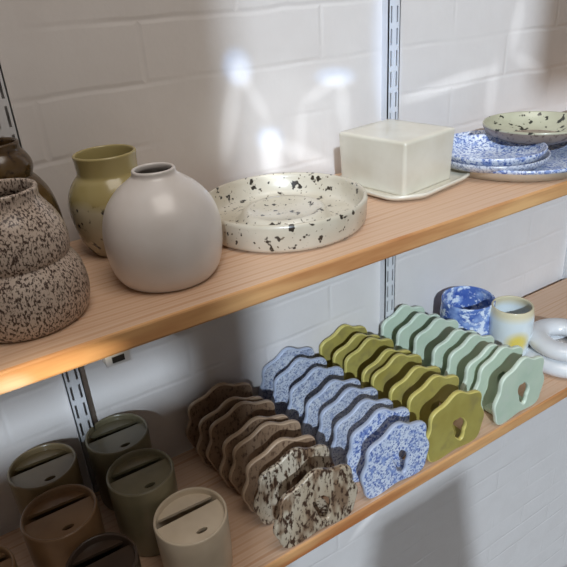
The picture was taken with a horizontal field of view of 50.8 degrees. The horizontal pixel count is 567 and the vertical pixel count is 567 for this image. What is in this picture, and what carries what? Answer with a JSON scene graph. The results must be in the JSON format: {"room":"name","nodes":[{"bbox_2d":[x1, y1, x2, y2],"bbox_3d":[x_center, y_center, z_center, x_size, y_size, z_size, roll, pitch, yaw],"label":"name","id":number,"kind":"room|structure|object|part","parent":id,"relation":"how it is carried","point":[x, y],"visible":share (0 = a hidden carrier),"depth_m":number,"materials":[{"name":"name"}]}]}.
{"room":"pottery shop","nodes":[
{"label":"pottery shop","id":0,"kind":"room"},
{"bbox_2d":[0,0,566,566],"bbox_3d":[0.227,-0.127,1.028,3.800,3.250,0.120,-19,30,-27],"label":"wall","id":1,"kind":"structure","parent":0,"point":[221,92],"depth_m":0.80,"materials":[{"name":"paint"}]},
{"bbox_2d":[0,64,97,492],"bbox_3d":[-0.276,-0.206,0.554,0.020,1.215,0.013,-19,30,-27],"label":"upright","id":2,"kind":"object","parent":1,"relation":"attached to","point":[5,131],"visible":0.33,"depth_m":0.71,"materials":[{"name":"white metal"}]},
{"bbox_2d":[101,350,130,367],"bbox_3d":[-0.190,0.037,0.568,0.020,0.045,0.225,-19,30,-27],"label":"shelf bracket","id":3,"kind":"object","parent":2,"relation":"attached to","point":[116,359],"visible":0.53,"depth_m":0.47,"materials":[{"name":"white metal"}]},
{"bbox_2d":[379,0,400,335],"bbox_3d":[0.141,-0.349,0.783,0.020,1.215,0.013,-19,30,-27],"label":"upright","id":4,"kind":"object","parent":1,"relation":"attached to","point":[390,31],"visible":0.51,"depth_m":0.81,"materials":[{"name":"white metal"}]},
{"bbox_2d":[0,173,566,394],"bbox_3d":[0.123,-0.099,0.725,2.170,0.019,0.227,-19,30,-27],"label":"wooden shelf","id":5,"kind":"object","parent":4,"relation":"attached to","point":[117,318],"visible":0.5,"depth_m":0.55,"materials":[{"name":"brown wood"}]},
{"bbox_2d":[0,137,63,219],"bbox_3d":[-0.257,-0.069,0.557,0.095,0.125,0.094,-19,30,-27],"label":"vase","id":6,"kind":"object","parent":5,"relation":"on","point":[15,162],"visible":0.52,"depth_m":0.53,"materials":[{"name":"brown ceramic"}]},
{"bbox_2d":[0,178,89,342],"bbox_3d":[-0.213,-0.022,0.473,0.101,0.110,0.099,-19,30,-27],"label":"vase","id":7,"kind":"object","parent":5,"relation":"on","point":[45,284],"visible":1,"depth_m":0.45,"materials":[{"name":"brown ceramic"}]},
{"bbox_2d":[68,144,137,256],"bbox_3d":[-0.171,-0.084,0.603,0.088,0.100,0.088,-19,30,-27],"label":"vase","id":8,"kind":"object","parent":5,"relation":"on","point":[100,170],"visible":0.6,"depth_m":0.57,"materials":[{"name":"green ceramic"}]},
{"bbox_2d":[102,162,222,292],"bbox_3d":[-0.109,-0.055,0.535,0.106,0.100,0.106,-19,30,-27],"label":"vase","id":9,"kind":"object","parent":5,"relation":"on","point":[162,229],"visible":1,"depth_m":0.50,"materials":[{"name":"white ceramic"}]},
{"bbox_2d":[209,172,367,252],"bbox_3d":[0.000,-0.081,0.650,0.182,0.031,0.181,-19,30,-27],"label":"dish","id":10,"kind":"object","parent":5,"relation":"on","point":[288,211],"visible":0.91,"depth_m":0.65,"materials":[{"name":"beige ceramic"}]},
{"bbox_2d":[339,119,470,200],"bbox_3d":[0.149,-0.159,0.743,0.148,0.069,0.135,-24,33,-35],"label":"butter dish","id":11,"kind":"object","parent":5,"relation":"on","point":[392,159],"visible":0.82,"depth_m":0.70,"materials":[{"name":"beige ceramic"}]},
{"bbox_2d":[341,170,470,200],"bbox_3d":[0.151,-0.133,0.756,0.148,0.010,0.135,-24,33,-35],"label":"tray","id":12,"kind":"object","parent":11,"relation":"attached to","point":[423,187],"depth_m":0.71,"materials":[{"name":"beige ceramic"}]},
{"bbox_2d":[451,130,566,181],"bbox_3d":[0.311,-0.176,0.810,0.229,0.019,0.227,-19,30,-27],"label":"plate","id":13,"kind":"object","parent":5,"relation":"on","point":[555,168],"visible":0.28,"depth_m":0.73,"materials":[{"name":"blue ceramic"}]},
{"bbox_2d":[451,149,550,172],"bbox_3d":[0.272,-0.163,0.780,0.143,0.019,0.141,-19,30,-27],"label":"plate","id":14,"kind":"object","parent":13,"relation":"on","point":[464,167],"visible":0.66,"depth_m":0.72,"materials":[{"name":"blue ceramic"}]},
{"bbox_2d":[451,134,547,166],"bbox_3d":[0.270,-0.169,0.779,0.135,0.022,0.133,-19,30,-27],"label":"plate","id":15,"kind":"object","parent":14,"relation":"on","point":[476,149],"visible":0.68,"depth_m":0.80,"materials":[{"name":"blue ceramic"}]},
{"bbox_2d":[482,111,566,144],"bbox_3d":[0.350,-0.213,0.830,0.145,0.026,0.143,-19,30,-27],"label":"bowl","id":16,"kind":"object","parent":13,"relation":"on","point":[521,127],"visible":0.98,"depth_m":0.86,"materials":[{"name":"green ceramic"}]},
{"bbox_2d":[0,278,566,566],"bbox_3d":[0.145,0.207,0.877,2.170,0.019,0.227,-19,30,-27],"label":"wooden shelf","id":17,"kind":"object","parent":4,"relation":"attached to","point":[254,542],"visible":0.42,"depth_m":0.76,"materials":[{"name":"brown wood"}]},
{"bbox_2d":[0,545,17,566],"bbox_3d":[-0.292,0.320,0.591,0.072,0.090,0.072,-19,30,-27],"label":"lidded canister","id":18,"kind":"object","parent":17,"relation":"on","point":[7,559],"visible":1,"depth_m":0.59,"materials":[{"name":"beige ceramic"}]},
{"bbox_2d":[7,443,83,514],"bbox_3d":[-0.276,0.253,0.711,0.076,0.100,0.076,-19,30,-27],"label":"lidded canister","id":19,"kind":"object","parent":17,"relation":"on","point":[42,468],"visible":0.54,"depth_m":0.69,"materials":[{"name":"green ceramic"}]},
{"bbox_2d":[20,484,104,566],"bbox_3d":[-0.233,0.282,0.649,0.078,0.097,0.078,-19,30,-27],"label":"lidded canister","id":20,"kind":"object","parent":17,"relation":"on","point":[58,520],"visible":0.83,"depth_m":0.62,"materials":[{"name":"brown ceramic"}]},
{"bbox_2d":[65,532,140,566],"bbox_3d":[-0.176,0.309,0.603,0.070,0.084,0.070,-19,30,-27],"label":"lidded canister","id":21,"kind":"object","parent":17,"relation":"on","point":[110,549],"visible":1,"depth_m":0.60,"materials":[{"name":"brown ceramic"}]},
{"bbox_2d":[85,413,151,510],"bbox_3d":[-0.202,0.227,0.753,0.076,0.100,0.076,-19,30,-27],"label":"lidded canister","id":22,"kind":"object","parent":17,"relation":"on","point":[120,434],"visible":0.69,"depth_m":0.73,"materials":[{"name":"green ceramic"}]},
{"bbox_2d":[106,448,177,556],"bbox_3d":[-0.158,0.255,0.692,0.075,0.100,0.075,-19,30,-27],"label":"lidded canister","id":23,"kind":"object","parent":17,"relation":"on","point":[138,481],"visible":0.78,"depth_m":0.66,"materials":[{"name":"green ceramic"}]},
{"bbox_2d":[153,487,232,566],"bbox_3d":[-0.096,0.281,0.649,0.079,0.082,0.079,-19,30,-27],"label":"lidded canister","id":24,"kind":"object","parent":17,"relation":"on","point":[191,527],"visible":1,"depth_m":0.63,"materials":[{"name":"beige ceramic"}]},
{"bbox_2d":[185,382,263,465],"bbox_3d":[-0.076,0.187,0.822,0.116,0.095,0.045,-18,30,-26],"label":"napkin holder","id":25,"kind":"object","parent":17,"relation":"on","point":[202,412],"visible":0.42,"depth_m":0.81,"materials":[{"name":"brown ceramic"}]},
{"bbox_3d":[-0.085,0.180,0.837,0.115,0.095,0.007,-18,30,-26],"label":"wavy panel","id":26,"kind":"part","parent":25,"relation":"part of","materials":[{"name":"brown ceramic"}]},
{"bbox_2d":[206,399,288,488],"bbox_3d":[-0.042,0.204,0.783,0.115,0.095,0.045,-19,30,-27],"label":"napkin holder","id":27,"kind":"object","parent":17,"relation":"on","point":[244,417],"visible":0.5,"depth_m":0.77,"materials":[{"name":"brown ceramic"}]},
{"bbox_3d":[-0.052,0.197,0.797,0.115,0.095,0.007,-19,30,-27],"label":"wavy panel","id":28,"kind":"part","parent":27,"relation":"part of","materials":[{"name":"brown ceramic"}]},
{"bbox_2d":[229,419,315,512],"bbox_3d":[-0.010,0.221,0.744,0.116,0.095,0.042,-18,30,-27],"label":"napkin holder","id":29,"kind":"object","parent":17,"relation":"on","point":[270,440],"visible":0.52,"depth_m":0.73,"materials":[{"name":"brown ceramic"}]},
{"bbox_3d":[-0.019,0.215,0.757,0.115,0.095,0.007,-18,30,-27],"label":"wavy panel","id":30,"kind":"part","parent":29,"relation":"part of","materials":[{"name":"brown ceramic"}]},
{"bbox_2d":[258,347,326,413],"bbox_3d":[0.017,0.145,0.889,0.111,0.098,0.041,-19,30,-28],"label":"napkin holder","id":31,"kind":"object","parent":17,"relation":"on","point":[291,365],"visible":0.42,"depth_m":0.87,"materials":[{"name":"blue ceramic"}]},
{"bbox_3d":[0.008,0.139,0.902,0.109,0.099,0.007,-20,30,-28],"label":"wavy panel","id":32,"kind":"part","parent":31,"relation":"part of","materials":[{"name":"blue ceramic"}]},
{"bbox_3d":[0.025,0.151,0.876,0.109,0.098,0.007,-20,30,-28],"label":"wavy panel","id":33,"kind":"part","parent":31,"relation":"part of","materials":[{"name":"blue ceramic"}]},
{"bbox_2d":[253,444,357,547],"bbox_3d":[0.026,0.242,0.697,0.117,0.095,0.049,-18,30,-26],"label":"napkin holder","id":34,"kind":"object","parent":17,"relation":"on","point":[298,512],"visible":1,"depth_m":0.69,"materials":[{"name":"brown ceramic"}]},
{"bbox_3d":[0.014,0.235,0.713,0.115,0.095,0.007,-18,30,-26],"label":"wavy panel","id":35,"kind":"part","parent":34,"relation":"part of","materials":[{"name":"beige ceramic"}]},
{"bbox_3d":[0.037,0.249,0.681,0.115,0.095,0.007,-18,30,-26],"label":"wavy panel","id":36,"kind":"part","parent":34,"relation":"part of","materials":[{"name":"beige ceramic"}]},
{"bbox_2d":[285,366,360,444],"bbox_3d":[0.058,0.168,0.837,0.109,0.098,0.045,-19,30,-28],"label":"napkin holder","id":37,"kind":"object","parent":17,"relation":"on","point":[321,386],"visible":0.51,"depth_m":0.82,"materials":[{"name":"blue ceramic"}]},
{"bbox_3d":[0.048,0.161,0.852,0.109,0.098,0.007,-19,30,-28],"label":"wavy panel","id":38,"kind":"part","parent":37,"relation":"part of","materials":[{"name":"blue ceramic"}]},
{"bbox_3d":[0.069,0.174,0.823,0.109,0.098,0.007,-19,30,-28],"label":"wavy panel","id":39,"kind":"part","parent":37,"relation":"part of","materials":[{"name":"blue ceramic"}]},
{"bbox_2d":[319,324,380,370],"bbox_3d":[0.106,0.115,0.938,0.110,0.098,0.041,-20,30,-28],"label":"napkin holder","id":40,"kind":"object","parent":17,"relation":"on","point":[346,339],"visible":0.38,"depth_m":0.92,"materials":[{"name":"green ceramic"}]},
{"bbox_3d":[0.115,0.120,0.925,0.109,0.098,0.007,-20,30,-28],"label":"wavy panel","id":41,"kind":"part","parent":40,"relation":"part of","materials":[{"name":"green ceramic"}]},
{"bbox_2d":[315,386,392,465],"bbox_3d":[0.097,0.187,0.793,0.109,0.098,0.038,-18,30,-26],"label":"napkin holder","id":42,"kind":"object","parent":17,"relation":"on","point":[353,406],"visible":0.61,"depth_m":0.77,"materials":[{"name":"blue ceramic"}]},
{"bbox_3d":[0.105,0.192,0.781,0.109,0.098,0.007,-18,30,-26],"label":"wavy panel","id":43,"kind":"part","parent":42,"relation":"part of","materials":[{"name":"blue ceramic"}]},
{"bbox_2d":[344,337,411,387],"bbox_3d":[0.142,0.132,0.897,0.109,0.098,0.047,-19,30,-28],"label":"napkin holder","id":44,"kind":"object","parent":17,"relation":"on","point":[375,352],"visible":0.38,"depth_m":0.89,"materials":[{"name":"green ceramic"}]},
{"bbox_3d":[0.131,0.126,0.912,0.109,0.098,0.007,-19,30,-28],"label":"wavy panel","id":45,"kind":"part","parent":44,"relation":"part of","materials":[{"name":"green ceramic"}]},
{"bbox_3d":[0.152,0.139,0.881,0.109,0.098,0.007,-19,30,-28],"label":"wavy panel","id":46,"kind":"part","parent":44,"relation":"part of","materials":[{"name":"green ceramic"}]},
{"bbox_2d":[344,407,428,498],"bbox_3d":[0.131,0.206,0.750,0.110,0.098,0.039,-18,30,-26],"label":"napkin holder","id":47,"kind":"object","parent":17,"relation":"on","point":[377,447],"visible":0.98,"depth_m":0.74,"materials":[{"name":"blue ceramic"}]},
{"bbox_3d":[0.123,0.200,0.763,0.109,0.098,0.007,-18,30,-26],"label":"wavy panel","id":48,"kind":"part","parent":47,"relation":"part of","materials":[{"name":"blue ceramic"}]},
{"bbox_3d":[0.139,0.211,0.737,0.109,0.098,0.007,-18,30,-26],"label":"wavy panel","id":49,"kind":"part","parent":47,"relation":"part of","materials":[{"name":"blue ceramic"}]},
{"bbox_2d":[371,353,440,411],"bbox_3d":[0.174,0.151,0.854,0.110,0.098,0.045,-19,30,-27],"label":"napkin holder","id":50,"kind":"object","parent":17,"relation":"on","point":[409,368],"visible":0.56,"depth_m":0.84,"materials":[{"name":"green ceramic"}]},
{"bbox_3d":[0.164,0.144,0.869,0.109,0.098,0.007,-19,30,-27],"label":"wavy panel","id":51,"kind":"part","parent":50,"relation":"part of","materials":[{"name":"green ceramic"}]},
{"bbox_3d":[0.184,0.158,0.839,0.109,0.098,0.007,-19,30,-27],"label":"wavy panel","id":52,"kind":"part","parent":50,"relation":"part of","materials":[{"name":"green ceramic"}]},
{"bbox_2d":[380,304,440,352],"bbox_3d":[0.209,0.085,0.983,0.110,0.098,0.042,-19,30,-28],"label":"napkin holder","id":53,"kind":"object","parent":17,"relation":"on","point":[407,321],"visible":0.47,"depth_m":0.96,"materials":[{"name":"green ceramic"}]},
{"bbox_3d":[0.200,0.079,0.996,0.109,0.098,0.007,-19,30,-28],"label":"wavy panel","id":54,"kind":"part","parent":53,"relation":"part of","materials":[{"name":"green ceramic"}]},
{"bbox_3d":[0.219,0.090,0.970,0.109,0.098,0.007,-19,30,-28],"label":"wavy panel","id":55,"kind":"part","parent":53,"relation":"part of","materials":[{"name":"green ceramic"}]},
{"bbox_2d":[412,317,476,375],"bbox_3d":[0.253,0.105,0.935,0.111,0.098,0.048,-19,30,-27],"label":"napkin holder","id":56,"kind":"object","parent":17,"relation":"on","point":[447,331],"visible":0.45,"depth_m":0.92,"materials":[{"name":"green ceramic"}]},
{"bbox_3d":[0.243,0.098,0.951,0.109,0.099,0.007,-19,30,-27],"label":"wavy panel","id":57,"kind":"part","parent":56,"relation":"part of","materials":[{"name":"green ceramic"}]},
{"bbox_3d":[0.263,0.113,0.918,0.109,0.098,0.007,-19,30,-27],"label":"wavy panel","id":58,"kind":"part","parent":56,"relation":"part of","materials":[{"name":"green ceramic"}]},
{"bbox_2d":[406,374,483,461],"bbox_3d":[0.215,0.174,0.801,0.111,0.098,0.049,-19,30,-27],"label":"napkin holder","id":59,"kind":"object","parent":17,"relation":"on","point":[443,437],"visible":0.94,"depth_m":0.79,"materials":[{"name":"green ceramic"}]},
{"bbox_3d":[0.205,0.167,0.818,0.109,0.098,0.007,-19,30,-27],"label":"wavy panel","id":60,"kind":"part","parent":59,"relation":"part of","materials":[{"name":"green ceramic"}]},
{"bbox_3d":[0.225,0.182,0.785,0.109,0.098,0.007,-19,30,-27],"label":"wavy panel","id":61,"kind":"part","parent":59,"relation":"part of","materials":[{"name":"green ceramic"}]},
{"bbox_2d":[440,286,495,335],"bbox_3d":[0.309,0.066,1.010,0.089,0.096,0.089,-19,30,-27],"label":"tumbler","id":62,"kind":"object","parent":17,"relation":"on","point":[470,306],"visible":0.53,"depth_m":0.99,"materials":[{"name":"blue ceramic"}]},
{"bbox_2d":[444,333,510,390],"bbox_3d":[0.292,0.125,0.890,0.110,0.098,0.041,-18,30,-26],"label":"napkin holder","id":63,"kind":"object","parent":17,"relation":"on","point":[465,360],"visible":0.45,"depth_m":0.88,"materials":[{"name":"green ceramic"}]},
{"bbox_3d":[0.300,0.131,0.877,0.109,0.098,0.007,-18,30,-26],"label":"wavy panel","id":64,"kind":"part","parent":63,"relation":"part of","materials":[{"name":"green ceramic"}]},
{"bbox_2d":[473,345,543,424],"bbox_3d":[0.323,0.139,0.856,0.110,0.098,0.042,-19,30,-28],"label":"napkin holder","id":65,"kind":"object","parent":17,"relation":"on","point":[501,399],"visible":0.95,"depth_m":0.84,"materials":[{"name":"green ceramic"}]},
{"bbox_3d":[0.313,0.134,0.869,0.109,0.098,0.007,-19,30,-28],"label":"wavy panel","id":66,"kind":"part","parent":65,"relation":"part of","materials":[{"name":"green ceramic"}]},
{"bbox_3d":[0.333,0.145,0.843,0.109,0.098,0.007,-19,30,-28],"label":"wavy panel","id":67,"kind":"part","parent":65,"relation":"part of","materials":[{"name":"green ceramic"}]},
{"bbox_2d":[488,295,534,355],"bbox_3d":[0.370,0.077,0.977,0.071,0.097,0.070,-19,30,-27],"label":"tumbler","id":68,"kind":"object","parent":17,"relation":"on","point":[511,320],"visible":0.7,"depth_m":0.95,"materials":[{"name":"white ceramic"}]},
{"bbox_2d":[524,336,566,378],"bbox_3d":[0.451,0.115,0.967,0.118,0.027,0.118,-19,30,-27],"label":"ring","id":69,"kind":"object","parent":17,"relation":"on","point":[551,367],"visible":0.3,"depth_m":0.93,"materials":[{"name":"white ceramic"}]},
{"bbox_2d":[529,318,566,361],"bbox_3d":[0.450,0.089,0.960,0.114,0.027,0.114,-19,30,-27],"label":"ring","id":70,"kind":"object","parent":69,"relation":"on","point":[540,340],"visible":0.94,"depth_m":0.95,"materials":[{"name":"white ceramic"}]},
{"bbox_2d":[561,248,566,279],"bbox_3d":[0.561,-0.493,1.012,0.020,1.215,0.013,-19,30,-27],"label":"upright","id":71,"kind":"object","parent":1,"relation":"attached to","point":[564,274],"visible":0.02,"depth_m":1.24,"materials":[{"name":"white metal"}]}
]}

